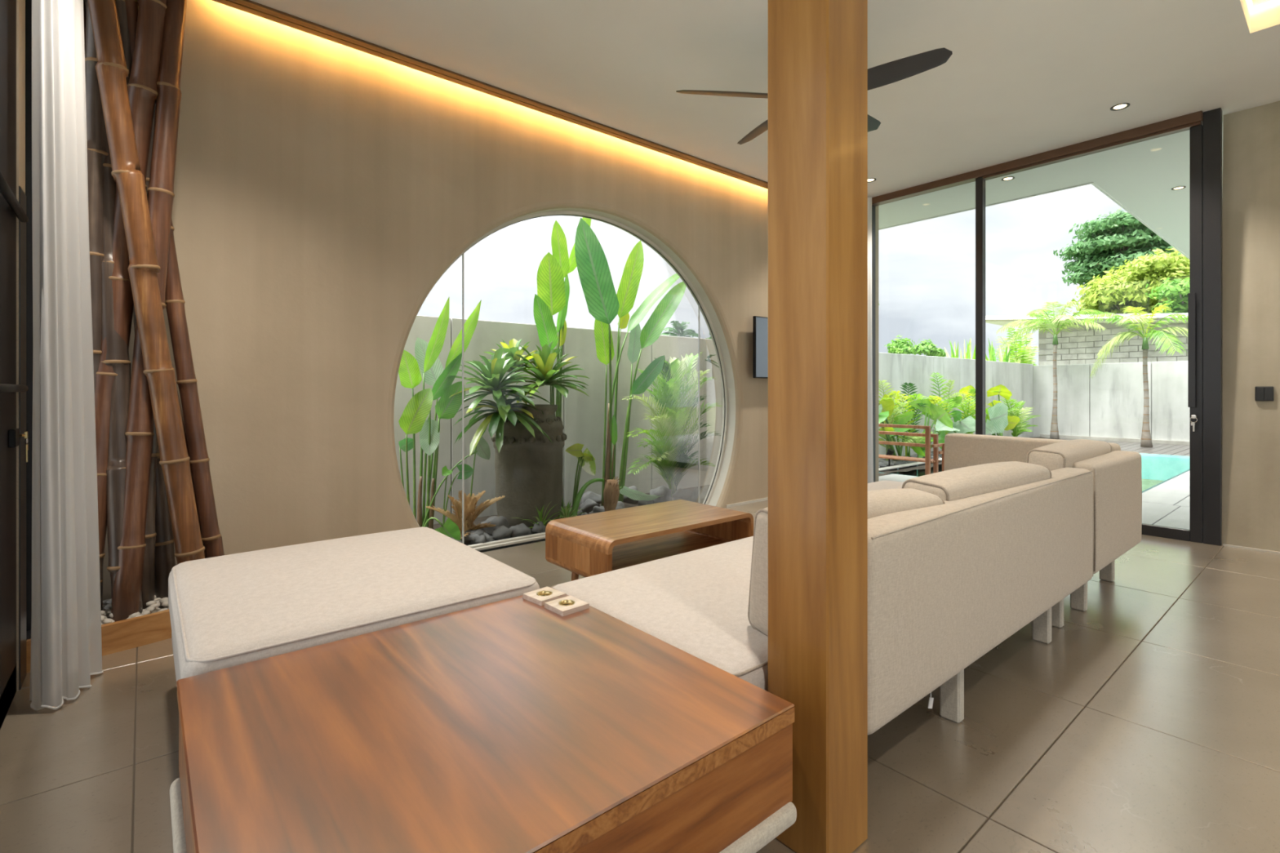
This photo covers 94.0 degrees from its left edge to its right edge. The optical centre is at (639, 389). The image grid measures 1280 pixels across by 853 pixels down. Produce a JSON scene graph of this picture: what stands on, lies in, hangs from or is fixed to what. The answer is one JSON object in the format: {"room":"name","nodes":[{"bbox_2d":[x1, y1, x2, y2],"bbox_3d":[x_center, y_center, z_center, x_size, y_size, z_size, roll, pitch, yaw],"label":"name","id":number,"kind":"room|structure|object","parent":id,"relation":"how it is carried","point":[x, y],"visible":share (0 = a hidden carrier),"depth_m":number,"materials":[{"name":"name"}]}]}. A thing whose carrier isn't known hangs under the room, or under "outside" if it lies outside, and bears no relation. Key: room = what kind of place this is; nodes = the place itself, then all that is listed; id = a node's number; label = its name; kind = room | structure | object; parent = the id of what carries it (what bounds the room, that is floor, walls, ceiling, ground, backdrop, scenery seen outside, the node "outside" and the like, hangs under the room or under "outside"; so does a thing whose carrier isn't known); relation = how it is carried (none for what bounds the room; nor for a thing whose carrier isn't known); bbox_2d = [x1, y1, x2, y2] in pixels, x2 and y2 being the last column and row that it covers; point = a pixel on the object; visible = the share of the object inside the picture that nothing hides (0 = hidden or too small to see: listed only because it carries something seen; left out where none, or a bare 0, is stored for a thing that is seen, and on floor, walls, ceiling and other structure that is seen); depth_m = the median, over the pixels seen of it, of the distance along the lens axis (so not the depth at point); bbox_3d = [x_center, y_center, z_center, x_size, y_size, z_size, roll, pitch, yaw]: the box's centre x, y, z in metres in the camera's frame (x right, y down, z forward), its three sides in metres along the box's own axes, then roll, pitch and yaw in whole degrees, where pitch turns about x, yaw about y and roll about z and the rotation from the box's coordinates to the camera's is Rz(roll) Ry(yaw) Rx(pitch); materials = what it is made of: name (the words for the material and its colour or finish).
{"room":"living room","nodes":[
{"label":"living room","id":0,"kind":"room"},
{"bbox_2d":[16,0,25,691],"bbox_3d":[-0.705,-0.550,0.207,0.150,3.200,6.020,0,0,-40],"label":"wall","id":1,"kind":"structure","parent":0,"point":[20,4],"depth_m":2.08,"materials":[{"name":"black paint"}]},
{"bbox_2d":[0,0,28,729],"bbox_3d":[-0.596,-0.350,0.174,0.095,2.800,5.230,0,0,-40],"label":"door","id":2,"kind":"structure","parent":1,"relation":"in","point":[11,208],"depth_m":1.98,"materials":[{"name":"black"}]},
{"bbox_2d":[25,0,33,640],"bbox_3d":[-2.430,-0.375,2.337,0.040,2.850,0.420,0,0,-40],"label":"window","id":3,"kind":"structure","parent":1,"relation":"in","point":[29,344],"depth_m":2.48,"materials":[{"name":"black"}]},
{"bbox_2d":[84,0,768,600],"bbox_3d":[-0.347,-0.550,4.536,6.235,3.200,0.200,0,0,-40],"label":"wall","id":4,"kind":"structure","parent":0,"point":[323,188],"depth_m":3.33,"materials":[{"name":"beige paint"}]},
{"bbox_2d":[212,0,768,189],"bbox_3d":[-0.013,-1.934,4.545,5.410,0.092,0.098,0,0,-40],"label":"trim","id":5,"kind":"structure","parent":4,"relation":"attached to","point":[247,6],"depth_m":3.62,"materials":[{"name":"brown wood"}]},
{"bbox_2d":[413,210,728,551],"bbox_3d":[-0.353,-0.139,4.586,3.044,2.417,0.085,0,0,-40],"label":"window","id":6,"kind":"structure","parent":4,"relation":"in","point":[504,542],"depth_m":4.96,"materials":[{"name":"paint"}]},
{"bbox_2d":[752,315,768,377],"bbox_3d":[1.398,-0.390,5.780,1.000,0.564,0.109,0,0,-40],"label":"television","id":7,"kind":"object","parent":4,"relation":"attached to","point":[760,324],"visible":0.33,"depth_m":5.46,"materials":[{"name":"black"}]},
{"bbox_2d":[0,500,1279,852],"bbox_3d":[1.577,1.110,2.104,6.385,0.120,6.020,0,0,-40],"label":"floor","id":8,"kind":"structure","parent":0,"point":[1148,721],"depth_m":1.78,"materials":[{"name":"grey tile"}]},
{"bbox_2d":[26,595,171,673],"bbox_3d":[-2.081,0.981,2.668,0.880,0.138,0.455,0,0,-40],"label":"planter","id":9,"kind":"object","parent":8,"relation":"on","point":[152,625],"visible":0.11,"depth_m":2.45,"materials":[{"name":"orange wood"}]},
{"bbox_2d":[84,0,108,610],"bbox_3d":[-2.302,-0.445,2.515,0.115,2.874,0.226,0,0,-25],"label":"bamboo pole","id":10,"kind":"object","parent":9,"relation":"in","point":[96,135],"visible":0.3,"depth_m":2.50,"materials":[{"name":"brown"}]},
{"bbox_2d":[84,0,142,613],"bbox_3d":[-2.253,-0.445,2.554,0.305,2.877,0.114,0,0,24],"label":"bamboo pole","id":11,"kind":"object","parent":9,"relation":"in","point":[117,353],"visible":0.47,"depth_m":2.51,"materials":[{"name":"brown"}]},
{"bbox_2d":[94,0,166,582],"bbox_3d":[-2.240,-0.445,2.562,0.134,2.880,0.384,0,0,29],"label":"bamboo pole","id":12,"kind":"object","parent":9,"relation":"in","point":[142,88],"visible":0.42,"depth_m":2.56,"materials":[{"name":"brown"}]},
{"bbox_2d":[83,0,206,564],"bbox_3d":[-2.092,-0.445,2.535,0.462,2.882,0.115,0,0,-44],"label":"bamboo pole","id":13,"kind":"object","parent":9,"relation":"in","point":[112,71],"visible":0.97,"depth_m":2.50,"materials":[{"name":"brown"}]},
{"bbox_2d":[115,0,175,598],"bbox_3d":[-2.225,-0.445,2.674,0.262,2.875,0.101,0,0,-25],"label":"bamboo pole","id":14,"kind":"object","parent":9,"relation":"in","point":[165,561],"visible":0.15,"depth_m":2.67,"materials":[{"name":"brown"}]},
{"bbox_2d":[111,0,186,622],"bbox_3d":[-2.138,-0.445,2.614,0.104,2.878,0.333,0,0,9],"label":"bamboo pole","id":15,"kind":"object","parent":9,"relation":"in","point":[127,586],"visible":0.76,"depth_m":2.57,"materials":[{"name":"brown"}]},
{"bbox_2d":[142,100,159,608],"bbox_3d":[-2.188,-0.445,2.666,0.103,2.873,0.200,0,0,-10],"label":"bamboo pole","id":16,"kind":"object","parent":9,"relation":"in","point":[148,570],"visible":0.16,"depth_m":2.62,"materials":[{"name":"brown"}]},
{"bbox_2d":[124,0,224,558],"bbox_3d":[-2.132,-0.445,2.737,0.428,2.878,0.085,0,0,-31],"label":"bamboo pole","id":17,"kind":"object","parent":9,"relation":"in","point":[211,537],"visible":0.58,"depth_m":2.74,"materials":[{"name":"brown"}]},
{"bbox_2d":[168,527,539,684],"bbox_3d":[-0.973,0.813,1.992,0.920,0.474,1.003,0,0,-40],"label":"ottoman","id":18,"kind":"object","parent":8,"relation":"on","point":[236,609],"visible":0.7,"depth_m":1.76,"materials":[{"name":"fabric"}]},
{"bbox_2d":[169,587,796,852],"bbox_3d":[-0.349,0.840,1.239,0.963,0.420,0.932,0,0,-40],"label":"table","id":19,"kind":"object","parent":8,"relation":"on","point":[513,725],"visible":0.98,"depth_m":1.09,"materials":[{"name":"brown wood"}]},
{"bbox_2d":[523,586,565,605],"bbox_3d":[-0.289,0.622,1.805,0.092,0.016,0.092,0,0,43],"label":"tealight holder","id":20,"kind":"object","parent":19,"relation":"on","point":[545,594],"visible":0.97,"depth_m":1.79,"materials":[{"name":"beige stone"}]},
{"bbox_2d":[544,595,589,616],"bbox_3d":[-0.211,0.622,1.725,0.092,0.016,0.092,0,0,-43],"label":"tealight holder","id":21,"kind":"object","parent":19,"relation":"on","point":[568,605],"visible":1,"depth_m":1.71,"materials":[{"name":"beige stone"}]},
{"bbox_2d":[545,499,753,581],"bbox_3d":[0.068,0.850,3.055,0.960,0.404,0.517,0,0,-40],"label":"coffee table","id":22,"kind":"object","parent":8,"relation":"on","point":[586,545],"visible":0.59,"depth_m":2.96,"materials":[{"name":"brown wood"}]},
{"bbox_2d":[545,529,733,577],"bbox_3d":[0.068,0.838,3.055,0.960,0.035,0.517,0,0,-40],"label":"shelf","id":23,"kind":"object","parent":22,"relation":"attached to","point":[638,552],"depth_m":3.14,"materials":[{"name":"brown wood"}]},
{"bbox_2d":[768,0,867,852],"bbox_3d":[0.417,-0.425,1.405,0.167,2.950,0.164,0,0,-40],"label":"wooden post","id":24,"kind":"object","parent":8,"relation":"on","point":[818,49],"visible":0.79,"depth_m":1.35,"materials":[{"name":"brown wood"}]},
{"bbox_2d":[551,466,1093,734],"bbox_3d":[0.832,0.698,2.295,2.189,0.705,1.003,0,0,-40],"label":"sofa","id":25,"kind":"object","parent":8,"relation":"on","point":[948,583],"visible":0.56,"depth_m":1.77,"materials":[{"name":"fabric"}]},
{"bbox_2d":[552,536,768,691],"bbox_3d":[0.776,0.704,2.361,2.188,0.173,0.830,0,0,-40],"label":"seat cushion","id":26,"kind":"object","parent":25,"relation":"on","point":[695,602],"depth_m":1.79,"materials":[{"name":"fabric"}]},
{"bbox_2d":[747,488,945,636],"bbox_3d":[0.608,0.473,1.712,0.684,0.351,0.170,0,0,-31],"label":"cushion","id":27,"kind":"object","parent":25,"relation":"on","point":[886,501],"visible":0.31,"depth_m":1.58,"materials":[{"name":"fabric"}]},
{"bbox_2d":[902,461,1051,501],"bbox_3d":[1.233,0.461,2.169,0.864,0.367,0.188,0,0,-37],"label":"cushion","id":28,"kind":"object","parent":25,"relation":"on","point":[975,480],"visible":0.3,"depth_m":2.03,"materials":[{"name":"fabric"}]},
{"bbox_2d":[867,433,1142,611],"bbox_3d":[1.965,0.674,3.542,1.119,0.752,1.464,0,0,-40],"label":"sofa","id":29,"kind":"object","parent":8,"relation":"on","point":[1117,473],"visible":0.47,"depth_m":3.02,"materials":[{"name":"fabric"}]},
{"bbox_2d":[867,480,903,490],"bbox_3d":[1.823,0.704,3.537,0.895,0.173,1.290,0,0,-40],"label":"seat cushion","id":30,"kind":"object","parent":29,"relation":"on","point":[882,485],"depth_m":3.93,"materials":[{"name":"fabric"}]},
{"bbox_2d":[1026,439,1111,471],"bbox_3d":[2.149,0.450,2.985,0.887,0.386,0.194,0,0,-40],"label":"cushion","id":31,"kind":"object","parent":29,"relation":"on","point":[1060,455],"visible":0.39,"depth_m":2.75,"materials":[{"name":"fabric"}]},
{"bbox_2d":[250,0,1279,197],"bbox_3d":[1.705,-2.025,1.950,6.385,0.250,6.420,0,0,-40],"label":"ceiling","id":32,"kind":"structure","parent":0,"point":[1020,78],"depth_m":3.48,"materials":[{"name":"white paint"}]},
{"bbox_2d":[29,0,103,711],"bbox_3d":[-1.964,-0.417,2.078,0.136,2.926,0.288,0,0,2],"label":"sheer curtain","id":33,"kind":"object","parent":32,"relation":"hanging from","point":[66,645],"visible":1,"depth_m":2.00,"materials":[{"name":"fabric"}]},
{"bbox_2d":[675,47,952,144],"bbox_3d":[0.936,-1.688,3.221,1.273,0.425,1.326,0,0,-40],"label":"ceiling fan","id":34,"kind":"object","parent":32,"relation":"hanging from","point":[883,74],"visible":0.38,"depth_m":2.96,"materials":[{"name":"grey"}]},
{"bbox_2d":[867,196,873,483],"bbox_3d":[2.109,-0.417,5.991,0.081,2.926,0.484,0,0,-40],"label":"sheer curtain","id":35,"kind":"object","parent":32,"relation":"hanging from","point":[870,449],"visible":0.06,"depth_m":5.83,"materials":[{"name":"fabric"}]},
{"bbox_2d":[875,205,878,481],"bbox_3d":[2.210,-0.550,6.219,0.150,3.200,0.500,0,0,-40],"label":"wall","id":36,"kind":"structure","parent":0,"point":[876,206],"depth_m":6.05,"materials":[{"name":"beige paint"}]},
{"bbox_2d":[871,107,1222,546],"bbox_3d":[3.106,-0.425,5.001,0.110,2.950,2.538,0,0,-40],"label":"door","id":37,"kind":"structure","parent":36,"relation":"in","point":[1205,295],"depth_m":4.10,"materials":[{"name":"brown metal"}]},
{"bbox_2d":[878,115,1222,259],"bbox_3d":[5.826,-2.060,7.963,7.860,0.340,7.200,0,0,-40],"label":"roof","id":38,"kind":"structure","parent":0,"point":[1140,177],"depth_m":5.61,"materials":[{"name":"white paint"}]},
{"bbox_2d":[1221,100,1279,551],"bbox_3d":[5.125,-0.550,2.829,0.300,3.200,3.400,0,0,-40],"label":"wall","id":39,"kind":"structure","parent":0,"point":[1251,202],"depth_m":3.98,"materials":[{"name":"beige paint"}]},
{"bbox_2d":[1222,543,1279,554],"bbox_3d":[4.945,1.044,2.800,0.015,0.012,3.185,0,0,-40],"label":"baseboard","id":40,"kind":"structure","parent":39,"relation":"attached to","point":[1224,544],"depth_m":3.92,"materials":[{"name":"paint"}]},
{"bbox_2d":[1254,386,1273,400],"bbox_3d":[4.088,0.025,3.911,0.032,0.095,0.084,0,0,-40],"label":"light switch","id":41,"kind":"object","parent":39,"relation":"attached to","point":[1261,393],"visible":1,"depth_m":3.90,"materials":[{"name":"black plastic"}]},
{"label":"outside","id":42,"kind":"structure","parent":0,"visible":0},
{"bbox_2d":[878,474,1189,529],"bbox_3d":[4.786,1.309,4.497,1.590,0.481,6.800,0,0,-40],"label":"terrace","id":43,"kind":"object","parent":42,"point":[1153,513],"visible":0.13,"depth_m":5.19,"materials":[{"name":"grey"}]},
{"bbox_2d":[878,423,944,475],"bbox_3d":[3.006,0.733,6.913,0.300,0.675,0.930,0,0,-40],"label":"chair","id":44,"kind":"object","parent":43,"relation":"on","point":[927,435],"visible":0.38,"depth_m":6.64,"materials":[{"name":"wood"}]},
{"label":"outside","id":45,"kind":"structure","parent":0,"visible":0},
{"bbox_2d":[1142,471,1189,506],"bbox_3d":[8.328,1.309,5.907,5.640,0.481,4.440,0,0,-40],"label":"terrace","id":46,"kind":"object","parent":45,"point":[1175,491],"visible":0.06,"depth_m":6.17,"materials":[{"name":"grey"}]},
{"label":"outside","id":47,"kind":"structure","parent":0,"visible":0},
{"bbox_2d":[1059,438,1189,456],"bbox_3d":[10.599,1.309,9.589,2.560,0.481,7.200,0,0,-40],"label":"deck","id":48,"kind":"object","parent":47,"point":[1159,449],"visible":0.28,"depth_m":10.88,"materials":[{"name":"grey"}]},
{"bbox_2d":[1080,303,1187,447],"bbox_3d":[9.253,-0.260,11.184,1.244,2.667,1.954,0,0,-40],"label":"palm","id":49,"kind":"object","parent":48,"relation":"on","point":[1146,440],"visible":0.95,"depth_m":11.13,"materials":[{"name":"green plant"}]},
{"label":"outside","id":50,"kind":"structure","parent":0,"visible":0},
{"bbox_2d":[433,436,1049,540],"bbox_3d":[2.494,1.081,7.638,17.600,0.060,0.900,0,0,-40],"label":"soil","id":51,"kind":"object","parent":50,"point":[478,520],"visible":0.03,"depth_m":6.53,"materials":[{"name":"soil"}]},
{"bbox_2d":[398,297,481,528],"bbox_3d":[-1.397,0.200,4.155,0.428,1.742,0.534,0,0,3],"label":"heliconia","id":52,"kind":"object","parent":51,"relation":"on","point":[412,420],"visible":0.8,"depth_m":4.11,"materials":[{"name":"green plant"}]},
{"bbox_2d":[423,517,460,540],"bbox_3d":[-1.330,0.956,3.938,0.281,0.232,0.081,0,0,-6],"label":"plant","id":53,"kind":"object","parent":51,"relation":"on","point":[450,529],"visible":0.58,"depth_m":3.94,"materials":[{"name":"plant"}]},
{"bbox_2d":[422,435,490,527],"bbox_3d":[-1.264,0.698,4.115,0.516,0.746,0.113,0,0,-40],"label":"trailing arum","id":54,"kind":"object","parent":51,"relation":"on","point":[482,450],"visible":0.77,"depth_m":4.12,"materials":[{"name":"green plant"}]},
{"bbox_2d":[425,490,505,538],"bbox_3d":[-1.192,0.867,4.124,0.559,0.335,0.186,0,0,-40],"label":"bromeliad","id":55,"kind":"object","parent":51,"relation":"on","point":[470,513],"visible":0.85,"depth_m":4.13,"materials":[{"name":"plant"}]},
{"bbox_2d":[460,528,488,545],"bbox_3d":[-1.141,1.029,4.133,0.176,0.134,0.183,0,0,-2],"label":"rock","id":56,"kind":"object","parent":51,"relation":"on","point":[467,539],"visible":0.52,"depth_m":4.09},
{"bbox_2d":[480,515,511,541],"bbox_3d":[-1.049,1.022,4.362,0.233,0.198,0.237,0,0,-16],"label":"rock","id":57,"kind":"object","parent":51,"relation":"on","point":[500,521],"visible":0.41,"depth_m":4.31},
{"bbox_2d":[490,525,512,540],"bbox_3d":[-0.981,1.029,4.226,0.186,0.133,0.149,0,0,-40],"label":"rock","id":58,"kind":"object","parent":51,"relation":"on","point":[502,532],"visible":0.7,"depth_m":4.17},
{"bbox_2d":[508,523,533,537],"bbox_3d":[-0.854,1.030,4.317,0.165,0.128,0.148,0,0,-40],"label":"rock","id":59,"kind":"object","parent":51,"relation":"on","point":[521,530],"visible":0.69,"depth_m":4.28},
{"bbox_2d":[490,404,567,531],"bbox_3d":[-0.872,0.600,4.710,0.586,0.960,0.586,0,0,27],"label":"stone pot","id":60,"kind":"object","parent":51,"relation":"on","point":[528,468],"visible":0.7,"depth_m":4.49,"materials":[{"name":"stone"}]},
{"bbox_2d":[440,347,551,422],"bbox_3d":[-1.061,-0.042,4.377,0.774,0.528,0.727,0,0,-40],"label":"bromeliad","id":61,"kind":"object","parent":60,"relation":"in","point":[492,375],"visible":0.94,"depth_m":4.30,"materials":[{"name":"plant"}]},
{"bbox_2d":[453,395,553,456],"bbox_3d":[-1.010,0.266,4.344,0.661,0.439,0.641,0,0,-40],"label":"bromeliad","id":62,"kind":"object","parent":60,"relation":"in","point":[496,422],"visible":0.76,"depth_m":4.22,"materials":[{"name":"plant"}]},
{"bbox_2d":[480,338,550,372],"bbox_3d":[-0.997,-0.269,4.745,0.531,0.294,0.548,0,0,-26],"label":"bromeliad","id":63,"kind":"object","parent":60,"relation":"in","point":[512,348],"visible":0.54,"depth_m":4.68,"materials":[{"name":"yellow plant"}]},
{"bbox_2d":[504,340,589,402],"bbox_3d":[-0.752,-0.134,4.738,0.790,0.527,0.830,0,0,-40],"label":"bromeliad","id":64,"kind":"object","parent":60,"relation":"in","point":[544,360],"visible":0.94,"depth_m":4.65,"materials":[{"name":"plant"}]},
{"bbox_2d":[510,502,564,528],"bbox_3d":[-0.761,0.937,4.524,0.457,0.233,0.515,0,0,-19],"label":"spider plant","id":65,"kind":"object","parent":51,"relation":"on","point":[540,513],"visible":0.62,"depth_m":4.46,"materials":[{"name":"green plant"}]},
{"bbox_2d":[533,217,591,515],"bbox_3d":[-0.634,-0.319,4.995,0.178,2.779,0.716,0,0,28],"label":"heliconia","id":66,"kind":"object","parent":51,"relation":"on","point":[552,297],"visible":0.52,"depth_m":4.86,"materials":[{"name":"green plant"}]},
{"bbox_2d":[558,500,582,518],"bbox_3d":[-0.558,0.956,4.653,0.357,0.191,0.425,0,0,-40],"label":"spider plant","id":67,"kind":"object","parent":51,"relation":"on","point":[566,511],"visible":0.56,"depth_m":4.67,"materials":[{"name":"green plant"}]},
{"bbox_2d":[565,443,595,511],"bbox_3d":[-0.494,0.750,4.801,0.284,0.643,0.094,0,0,-36],"label":"variegated arum","id":68,"kind":"object","parent":51,"relation":"on","point":[586,461],"visible":0.85,"depth_m":4.83,"materials":[{"name":"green plant"}]},
{"bbox_2d":[579,498,599,514],"bbox_3d":[-0.446,1.023,5.230,0.200,0.143,0.168,0,0,-40],"label":"rock","id":69,"kind":"object","parent":51,"relation":"on","point":[588,506],"visible":0.73,"depth_m":5.16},
{"bbox_2d":[580,491,601,506],"bbox_3d":[-0.436,1.014,5.478,0.217,0.169,0.156,0,0,-8],"label":"rock","id":70,"kind":"object","parent":51,"relation":"on","point":[595,497],"visible":0.46,"depth_m":5.44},
{"bbox_2d":[570,475,620,516],"bbox_3d":[-0.377,0.900,4.851,0.531,0.358,0.159,0,0,-40],"label":"stump","id":71,"kind":"object","parent":51,"relation":"on","point":[611,490],"visible":0.92,"depth_m":4.91,"materials":[{"name":"plant"}]},
{"bbox_2d":[574,217,686,506],"bbox_3d":[-0.052,-0.167,5.368,0.383,2.478,1.410,0,0,44],"label":"heliconia","id":72,"kind":"object","parent":51,"relation":"on","point":[603,304],"visible":0.8,"depth_m":5.32,"materials":[{"name":"green plant"}]},
{"bbox_2d":[618,485,663,500],"bbox_3d":[-0.002,0.941,5.168,0.564,0.262,0.110,0,0,-30],"label":"mottled arum","id":73,"kind":"object","parent":51,"relation":"on","point":[634,495],"visible":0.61,"depth_m":5.16,"materials":[{"name":"green plant"}]},
{"bbox_2d":[649,485,672,503],"bbox_3d":[0.189,1.009,5.709,0.252,0.182,0.161,0,0,-3],"label":"rock","id":74,"kind":"object","parent":51,"relation":"on","point":[660,491],"visible":0.68,"depth_m":5.66,"materials":[{"name":"stone"}]},
{"bbox_2d":[621,351,722,497],"bbox_3d":[0.325,0.328,5.705,1.467,1.448,0.613,0,0,-40],"label":"areca palm","id":75,"kind":"object","parent":51,"relation":"on","point":[668,451],"visible":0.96,"depth_m":5.69,"materials":[{"name":"green plant"}]},
{"bbox_2d":[672,488,693,501],"bbox_3d":[0.414,1.021,5.718,0.204,0.160,0.170,0,0,11],"label":"rock","id":76,"kind":"object","parent":51,"relation":"on","point":[680,494],"visible":0.59,"depth_m":5.66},
{"bbox_2d":[690,488,707,503],"bbox_3d":[0.575,1.018,5.610,0.200,0.198,0.245,0,0,9],"label":"rock","id":77,"kind":"object","parent":51,"relation":"on","point":[703,492],"visible":0.45,"depth_m":5.54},
{"bbox_2d":[878,379,908,460],"bbox_3d":[3.579,0.454,8.572,0.474,1.196,0.881,0,0,29],"label":"palm","id":78,"kind":"object","parent":51,"relation":"on","point":[891,420],"visible":0.41,"depth_m":8.62,"materials":[{"name":"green plant"}]},
{"bbox_2d":[878,453,942,467],"bbox_3d":[4.698,1.050,9.520,4.662,0.054,0.440,0,0,-40],"label":"gravel","id":79,"kind":"object","parent":51,"relation":"on","point":[882,464],"visible":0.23,"depth_m":8.58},
{"bbox_2d":[878,393,914,460],"bbox_3d":[3.501,0.567,8.400,1.221,1.033,0.410,0,0,-40],"label":"plant","id":80,"kind":"object","parent":79,"relation":"on","point":[886,408],"visible":0.57,"depth_m":8.35,"materials":[{"name":"plant"}]},
{"bbox_2d":[897,431,933,457],"bbox_3d":[3.966,0.832,8.725,1.180,0.448,0.438,0,0,-40],"label":"palm","id":81,"kind":"object","parent":79,"relation":"on","point":[918,439],"visible":0.43,"depth_m":8.84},
{"bbox_2d":[908,395,962,457],"bbox_3d":[4.718,0.586,9.454,2.061,0.999,0.429,0,0,-40],"label":"plant","id":82,"kind":"object","parent":79,"relation":"on","point":[935,412],"visible":0.58,"depth_m":9.43,"materials":[{"name":"plant"}]},
{"bbox_2d":[935,385,975,433],"bbox_3d":[5.353,0.498,9.915,0.612,1.175,2.113,0,0,32],"label":"plant","id":83,"kind":"object","parent":79,"relation":"on","point":[966,424],"visible":0.61,"depth_m":9.91,"materials":[{"name":"plant"}]},
{"bbox_2d":[893,382,927,457],"bbox_3d":[3.939,0.470,8.810,0.512,1.168,1.282,0,0,33],"label":"palm","id":84,"kind":"object","parent":51,"relation":"on","point":[909,408],"visible":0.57,"depth_m":9.18,"materials":[{"name":"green plant"}]},
{"bbox_2d":[920,372,962,450],"bbox_3d":[4.835,0.385,9.575,0.560,1.340,1.821,0,0,31],"label":"palm","id":85,"kind":"object","parent":51,"relation":"on","point":[945,405],"visible":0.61,"depth_m":9.99,"materials":[{"name":"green plant"}]},
{"bbox_2d":[951,388,975,434],"bbox_3d":[5.504,0.518,10.235,1.551,1.074,0.540,0,0,-40],"label":"palm","id":86,"kind":"object","parent":51,"relation":"on","point":[968,400],"visible":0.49,"depth_m":10.47,"materials":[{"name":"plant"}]},
{"bbox_2d":[985,384,1020,435],"bbox_3d":[6.752,0.488,11.336,0.497,1.197,1.730,0,0,45],"label":"plant","id":87,"kind":"object","parent":51,"relation":"on","point":[997,420],"visible":0.85,"depth_m":11.04,"materials":[{"name":"plant"}]},
{"bbox_2d":[991,390,1039,436],"bbox_3d":[7.564,0.529,12.059,2.201,1.052,0.525,0,0,-40],"label":"palm","id":88,"kind":"object","parent":51,"relation":"on","point":[1016,430],"visible":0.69,"depth_m":12.22,"materials":[{"name":"green plant"}]},
{"bbox_2d":[994,300,1106,439],"bbox_3d":[8.881,-0.435,13.070,1.404,3.014,2.234,0,0,-19],"label":"palm","id":89,"kind":"object","parent":51,"relation":"on","point":[1054,434],"visible":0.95,"depth_m":12.93,"materials":[{"name":"plant"}]},
{"bbox_3d":[-4.033,1.265,-1.011,6.505,0.370,8.400,0,0,-40],"label":"terrace","id":90,"kind":"object","parent":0,"visible":0},
{"bbox_2d":[393,315,1033,552],"bbox_3d":[2.008,0.430,7.923,18.016,2.041,0.120,0,0,-40],"label":"wall","id":91,"kind":"structure","parent":90,"relation":"on","point":[582,415],"depth_m":5.85,"materials":[{"name":"grey concrete"}]},
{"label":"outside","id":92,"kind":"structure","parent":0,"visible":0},
{"bbox_2d":[1142,479,1164,491],"bbox_3d":[1.948,1.575,21.123,90.000,0.150,90.000,0,0,-40],"label":"ground","id":93,"kind":"structure","parent":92,"point":[1146,483],"depth_m":9.63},
{"bbox_2d":[660,320,701,337],"bbox_3d":[1.269,-0.391,19.259,2.052,3.692,0.519,0,0,-40],"label":"tree","id":94,"kind":"object","parent":93,"relation":"on","point":[678,330],"visible":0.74,"depth_m":19.24,"materials":[{"name":"plant"}]},
{"bbox_2d":[885,334,915,354],"bbox_3d":[11.497,-0.483,26.338,1.355,3.896,1.589,0,0,33],"label":"tree","id":95,"kind":"object","parent":93,"relation":"on","point":[900,347],"visible":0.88,"depth_m":26.01,"materials":[{"name":"green plant"}]},
{"bbox_2d":[910,338,946,356],"bbox_3d":[12.478,-0.336,25.406,2.636,3.603,1.396,0,0,-40],"label":"tree","id":96,"kind":"object","parent":93,"relation":"on","point":[926,348],"visible":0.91,"depth_m":24.70,"materials":[{"name":"green plant"}]},
{"bbox_2d":[944,337,975,359],"bbox_3d":[6.857,0.116,12.787,0.702,2.667,2.925,0,0,32],"label":"grass","id":97,"kind":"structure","parent":93,"relation":"on","point":[967,355],"depth_m":12.86,"materials":[{"name":"green plant"}]},
{"bbox_2d":[985,340,1021,363],"bbox_3d":[8.166,0.123,13.774,0.722,2.654,4.136,0,0,39],"label":"grass","id":98,"kind":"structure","parent":93,"relation":"on","point":[1006,358],"depth_m":13.62,"materials":[{"name":"green plant"}]},
{"bbox_2d":[992,324,1039,365],"bbox_3d":[9.286,-0.733,14.885,2.536,1.997,0.868,0,0,-40],"label":"palm","id":99,"kind":"object","parent":93,"relation":"on","point":[1026,350],"visible":0.42,"depth_m":15.20,"materials":[{"name":"green plant"}]},
{"bbox_2d":[878,453,1189,493],"bbox_3d":[6.027,1.350,8.636,5.590,0.600,2.660,0,0,-40],"label":"swimming pool","id":100,"kind":"object","parent":93,"relation":"on","point":[1165,468],"visible":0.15,"depth_m":9.77,"materials":[{"name":"liquid"}]},
{"bbox_2d":[985,312,1187,365],"bbox_3d":[13.983,-0.450,16.758,2.270,3.800,7.508,0,0,-40],"label":"house","id":101,"kind":"structure","parent":93,"relation":"on","point":[1082,346],"depth_m":17.16,"materials":[{"name":"brick"}]},
{"bbox_2d":[1033,360,1189,444],"bbox_3d":[11.252,0.443,10.947,0.180,2.015,7.254,0,0,-40],"label":"wall","id":102,"kind":"structure","parent":93,"relation":"on","point":[1108,405],"depth_m":12.52,"materials":[{"name":"grey concrete"}]},
{"bbox_2d":[1053,207,1181,290],"bbox_3d":[23.084,-3.441,27.998,5.857,9.830,5.041,0,0,24],"label":"tree","id":103,"kind":"object","parent":93,"relation":"on","point":[1119,237],"visible":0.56,"depth_m":27.81,"materials":[{"name":"green plant"}]},
{"bbox_2d":[1071,247,1189,314],"bbox_3d":[20.269,-2.013,24.124,4.345,6.980,4.982,0,0,-28],"label":"tree","id":104,"kind":"object","parent":93,"relation":"on","point":[1115,291],"visible":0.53,"depth_m":23.35,"materials":[{"name":"green plant"}]},
{"bbox_2d":[1145,277,1189,313],"bbox_3d":[16.792,-0.990,18.312,3.303,4.913,2.318,0,0,-34],"label":"feathery tree","id":105,"kind":"object","parent":93,"relation":"on","point":[1177,290],"visible":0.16,"depth_m":17.82,"materials":[{"name":"green plant"}]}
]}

